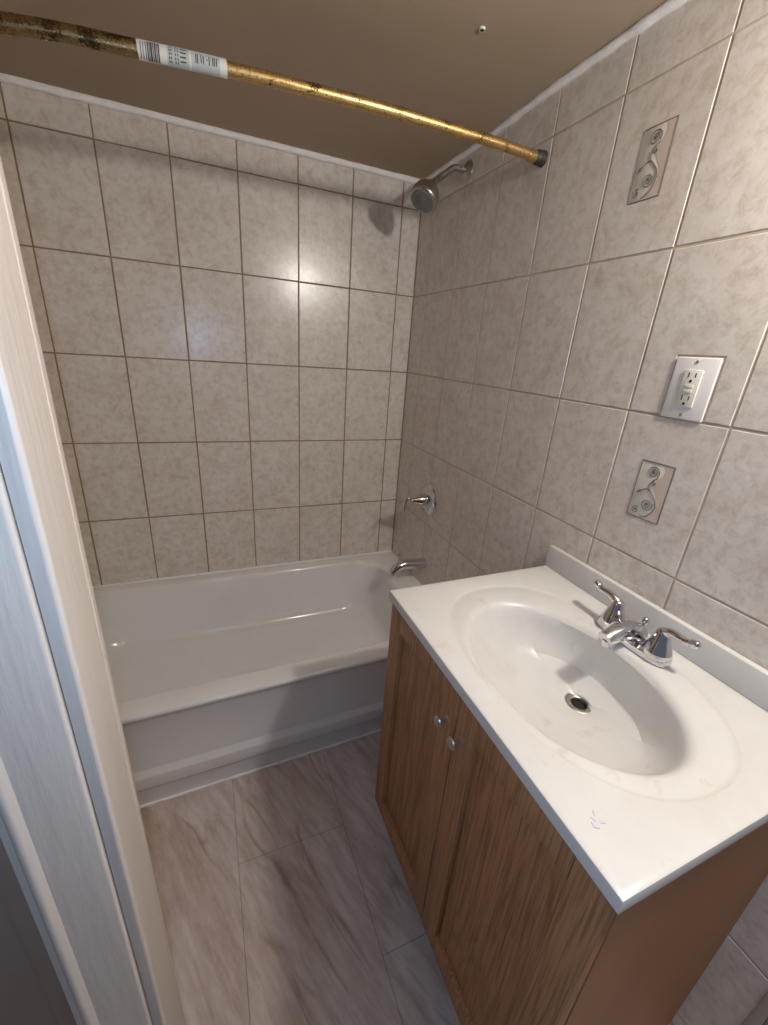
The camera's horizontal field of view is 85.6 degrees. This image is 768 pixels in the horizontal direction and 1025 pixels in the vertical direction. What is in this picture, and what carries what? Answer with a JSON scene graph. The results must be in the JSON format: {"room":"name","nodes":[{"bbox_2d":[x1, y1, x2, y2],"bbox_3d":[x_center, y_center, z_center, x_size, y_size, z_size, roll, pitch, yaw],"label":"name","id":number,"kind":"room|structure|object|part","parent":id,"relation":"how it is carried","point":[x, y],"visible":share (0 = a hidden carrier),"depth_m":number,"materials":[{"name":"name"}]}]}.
{"room":"bathroom","nodes":[
{"label":"bathroom","id":0,"kind":"room"},
{"bbox_2d":[0,894,58,1024],"bbox_3d":[-0.560,0.191,0.236,0.657,2.100,0.056,-5,23,-22],"label":"wall","id":1,"kind":"structure","parent":0,"point":[23,1000],"depth_m":0.41,"materials":[{"name":"beige paint"}]},
{"bbox_2d":[0,839,76,1024],"bbox_3d":[-0.319,0.240,0.328,0.016,1.975,0.004,-5,23,-22],"label":"trim","id":2,"kind":"structure","parent":1,"relation":"attached to","point":[11,892],"depth_m":0.39,"materials":[{"name":"beige paint"}]},
{"bbox_2d":[0,462,153,1024],"bbox_3d":[-0.277,0.241,0.336,0.066,1.975,0.022,-5,23,-22],"label":"trim","id":3,"kind":"structure","parent":1,"relation":"attached to","point":[51,837],"depth_m":0.34,"materials":[{"name":"paint"}]},
{"bbox_2d":[0,156,185,1024],"bbox_3d":[-0.251,0.226,0.379,0.013,1.975,0.074,-5,23,-22],"label":"trim","id":4,"kind":"structure","parent":1,"relation":"attached to","point":[32,457],"depth_m":0.30,"materials":[{"name":"paint"}]},
{"bbox_2d":[0,82,420,585],"bbox_3d":[-0.631,-0.387,1.705,1.720,2.100,0.100,-5,23,-22],"label":"wall","id":5,"kind":"structure","parent":0,"point":[224,324],"depth_m":1.56,"materials":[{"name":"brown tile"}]},
{"bbox_2d":[0,73,420,183],"bbox_3d":[-0.549,-1.224,1.326,1.516,0.026,0.025,-5,23,-22],"label":"trim","id":6,"kind":"structure","parent":5,"relation":"attached to","point":[14,80],"depth_m":1.30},
{"bbox_2d":[92,550,391,587],"bbox_3d":[-0.660,0.261,1.904,1.515,0.011,0.011,-5,23,-22],"label":"trim","id":7,"kind":"structure","parent":5,"relation":"attached to","point":[204,573],"depth_m":1.89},
{"bbox_2d":[0,0,666,178],"bbox_3d":[-0.183,-0.953,0.491,1.720,0.145,2.100,-5,23,-22],"label":"ceiling","id":8,"kind":"structure","parent":0,"point":[431,57],"depth_m":0.97,"materials":[{"name":"paint"}]},
{"bbox_2d":[479,26,484,32],"bbox_3d":[0.202,-0.996,0.854,0.014,0.005,0.014,-5,23,-22],"label":"anchor","id":9,"kind":"object","parent":8,"relation":"attached to","point":[481,28],"visible":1,"depth_m":0.85,"materials":[{"name":"beige plastic"}]},
{"bbox_2d":[140,731,669,1024],"bbox_3d":[-0.215,1.086,0.988,1.720,0.060,2.700,-5,23,-22],"label":"floor","id":10,"kind":"structure","parent":0,"point":[285,897],"depth_m":1.08,"materials":[{"name":"grey tile"}]},
{"bbox_2d":[93,552,421,805],"bbox_3d":[-0.530,0.571,1.650,1.521,0.372,0.759,-5,23,-22],"label":"bathtub","id":11,"kind":"object","parent":10,"relation":"on","point":[223,675],"visible":0.59,"depth_m":1.65,"materials":[{"name":"white ceramic"}]},
{"bbox_2d":[139,729,380,808],"bbox_3d":[-0.403,0.868,1.417,1.490,0.013,0.018,-5,23,-23],"label":"trim","id":12,"kind":"structure","parent":11,"relation":"attached to","point":[379,730],"depth_m":1.39,"materials":[{"name":"white plastic"}]},
{"bbox_2d":[375,603,767,1024],"bbox_3d":[0.315,0.675,0.947,0.503,0.807,0.615,-5,23,-22],"label":"vanity cabinet","id":13,"kind":"object","parent":10,"relation":"on","point":[518,931],"visible":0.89,"depth_m":0.69,"materials":[{"name":"brown wood"}]},
{"bbox_3d":[0.065,0.580,0.978,0.006,0.571,0.192,-5,23,-22],"label":"door panel","id":14,"kind":"part","parent":13,"relation":"part of","materials":[{"name":"brown wood"}]},
{"bbox_3d":[0.061,0.580,0.977,0.018,0.680,0.300,-5,23,-22],"label":"door","id":15,"kind":"part","parent":13,"relation":"part of","materials":[{"name":"brown wood"}]},
{"bbox_3d":[0.107,0.383,0.764,0.027,0.023,0.023,-5,23,-22],"label":"knob","id":16,"kind":"part","parent":13,"relation":"part of","materials":[{"name":"silver metal"}]},
{"bbox_3d":[0.125,0.400,0.723,0.027,0.023,0.023,-5,23,-22],"label":"knob","id":17,"kind":"part","parent":13,"relation":"part of","materials":[{"name":"silver metal"}]},
{"bbox_3d":[0.181,0.691,0.716,0.006,0.571,0.201,-5,23,-22],"label":"door panel","id":18,"kind":"part","parent":13,"relation":"part of","materials":[{"name":"brown wood"}]},
{"bbox_3d":[0.177,0.691,0.714,0.018,0.680,0.310,-5,23,-22],"label":"door","id":19,"kind":"part","parent":13,"relation":"part of","materials":[{"name":"brown wood"}]},
{"bbox_2d":[389,545,767,914],"bbox_3d":[0.351,0.329,0.816,0.484,0.236,0.632,-5,23,-22],"label":"sink","id":20,"kind":"object","parent":13,"relation":"in","point":[646,771],"visible":0.98,"depth_m":0.73,"materials":[{"name":"ceramic"}]},
{"bbox_2d":[594,580,701,667],"bbox_3d":[0.484,0.229,0.827,0.119,0.083,0.228,-5,23,-22],"label":"sink faucet","id":21,"kind":"object","parent":20,"relation":"on","point":[656,649],"visible":1,"depth_m":0.81,"materials":[{"name":"silver metal"}]},
{"bbox_3d":[0.485,0.177,0.896,0.021,0.036,0.074,-5,23,-22],"label":"lever","id":22,"kind":"part","parent":21,"relation":"part of","materials":[{"name":"silver metal"}]},
{"bbox_3d":[0.493,0.210,0.883,0.052,0.056,0.052,-5,23,-22],"label":"handle","id":23,"kind":"part","parent":21,"relation":"part of","materials":[{"name":"silver metal"}]},
{"bbox_3d":[0.483,0.241,0.832,0.119,0.050,0.046,-5,23,-22],"label":"spout","id":24,"kind":"part","parent":21,"relation":"part of","materials":[{"name":"silver metal"}]},
{"bbox_3d":[0.532,0.232,0.850,0.015,0.040,0.015,-5,23,-22],"label":"lift rod","id":25,"kind":"part","parent":21,"relation":"part of","materials":[{"name":"silver metal"}]},
{"bbox_3d":[0.531,0.247,0.796,0.052,0.056,0.052,-5,23,-22],"label":"handle","id":26,"kind":"part","parent":21,"relation":"part of","materials":[{"name":"silver metal"}]},
{"bbox_3d":[0.543,0.233,0.764,0.021,0.036,0.074,-5,23,-22],"label":"lever","id":27,"kind":"part","parent":21,"relation":"part of","materials":[{"name":"silver metal"}]},
{"bbox_3d":[0.450,0.782,0.699,0.458,0.807,0.014,-5,23,-22],"label":"panel","id":28,"kind":"part","parent":13,"relation":"part of","materials":[{"name":"brown wood"}]},
{"bbox_2d":[392,0,767,1024],"bbox_3d":[0.513,-0.071,1.115,0.100,2.100,2.001,-5,23,-22],"label":"wall","id":29,"kind":"structure","parent":0,"point":[554,315],"depth_m":0.91,"materials":[{"name":"beige tile"}]},
{"bbox_2d":[389,554,426,575],"bbox_3d":[0.104,0.222,1.825,0.169,0.102,0.048,-5,23,-22],"label":"tub spout","id":30,"kind":"object","parent":29,"relation":"attached to","point":[415,563],"visible":1,"depth_m":1.81,"materials":[{"name":"silver metal"}]},
{"bbox_2d":[403,484,436,515],"bbox_3d":[0.139,-0.049,1.753,0.115,0.136,0.136,-5,23,-22],"label":"shower valve","id":31,"kind":"object","parent":29,"relation":"attached to","point":[427,500],"visible":1,"depth_m":1.74,"materials":[{"name":"silver metal"}]},
{"bbox_3d":[0.106,-0.035,1.745,0.048,0.065,0.016,-5,23,-22],"label":"lever","id":32,"kind":"part","parent":31,"relation":"part of","materials":[{"name":"silver metal"}]},
{"bbox_3d":[0.143,-0.052,1.754,0.071,0.055,0.055,-5,23,-22],"label":"handle","id":33,"kind":"part","parent":31,"relation":"part of","materials":[{"name":"silver metal"}]},
{"bbox_2d":[410,159,472,213],"bbox_3d":[0.184,-1.049,1.319,0.204,0.172,0.097,-5,23,-22],"label":"shower","id":34,"kind":"object","parent":29,"relation":"attached to","point":[424,195],"visible":1,"depth_m":1.31,"materials":[{"name":"silver metal"}]},
{"bbox_3d":[0.207,-1.082,1.335,0.129,0.077,0.022,-6,23,-24],"label":"arm","id":35,"kind":"part","parent":34,"relation":"part of","materials":[{"name":"silver metal"}]},
{"bbox_2d":[424,0,687,178],"bbox_3d":[0.529,-0.927,0.760,0.024,0.032,1.990,-5,23,-22],"label":"trim","id":36,"kind":"structure","parent":29,"relation":"attached to","point":[668,6],"depth_m":0.94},
{"bbox_2d":[627,459,675,524],"bbox_3d":[0.559,-0.043,0.873,0.007,0.123,0.072,-5,23,-22],"label":"decorative tile","id":37,"kind":"structure","parent":29,"relation":"attached to","point":[653,482],"depth_m":0.87,"materials":[{"name":"tile"}]},
{"bbox_2d":[627,115,678,204],"bbox_3d":[0.528,-0.690,0.818,0.007,0.124,0.070,-5,23,-22],"label":"decorative tile","id":38,"kind":"structure","parent":29,"relation":"attached to","point":[657,140],"depth_m":0.82,"materials":[{"name":"tile"}]},
{"bbox_2d":[545,545,767,711],"bbox_3d":[0.574,0.230,0.872,0.015,0.061,0.630,-5,23,-22],"label":"backsplash","id":39,"kind":"structure","parent":29,"relation":"attached to","point":[740,673],"depth_m":0.82,"materials":[{"name":"stone"}]},
{"bbox_2d":[660,357,722,421],"bbox_3d":[0.577,-0.234,0.784,0.008,0.112,0.081,-5,23,-22],"label":"electrical outlet","id":40,"kind":"object","parent":29,"relation":"attached to","point":[693,380],"visible":1,"depth_m":0.78,"materials":[{"name":"white plastic"}]},
{"bbox_2d":[674,370,703,407],"bbox_3d":[0.575,-0.234,0.783,0.003,0.067,0.033,-5,23,-22],"label":"receptacle","id":41,"kind":"object","parent":40,"relation":"attached to","point":[689,384],"depth_m":0.78,"materials":[{"name":"beige plastic"}]},
{"bbox_2d":[741,991,767,1024],"bbox_3d":[0.744,0.268,0.470,0.012,1.970,0.082,-5,23,-22],"label":"trim","id":42,"kind":"structure","parent":29,"relation":"attached to","point":[759,1014],"depth_m":0.75,"materials":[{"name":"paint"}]},
{"bbox_3d":[-1.097,-0.053,0.759,0.096,2.100,1.406,-5,23,-22],"label":"wall","id":43,"kind":"structure","parent":0,"visible":0},
{"bbox_2d":[0,11,547,167],"bbox_3d":[-0.300,-0.792,0.801,1.525,0.158,0.035,-5,23,-22],"label":"shower rod","id":44,"kind":"object","parent":43,"relation":"attached to","point":[11,24],"visible":1,"depth_m":0.78,"materials":[{"name":"gold metal"}]},
{"bbox_2d":[139,41,216,66],"bbox_3d":[-0.369,-0.820,0.750,0.126,0.027,0.012,-5,23,-22],"label":"print","id":45,"kind":"object","parent":44,"relation":"attached to","point":[149,51],"depth_m":0.74}
]}

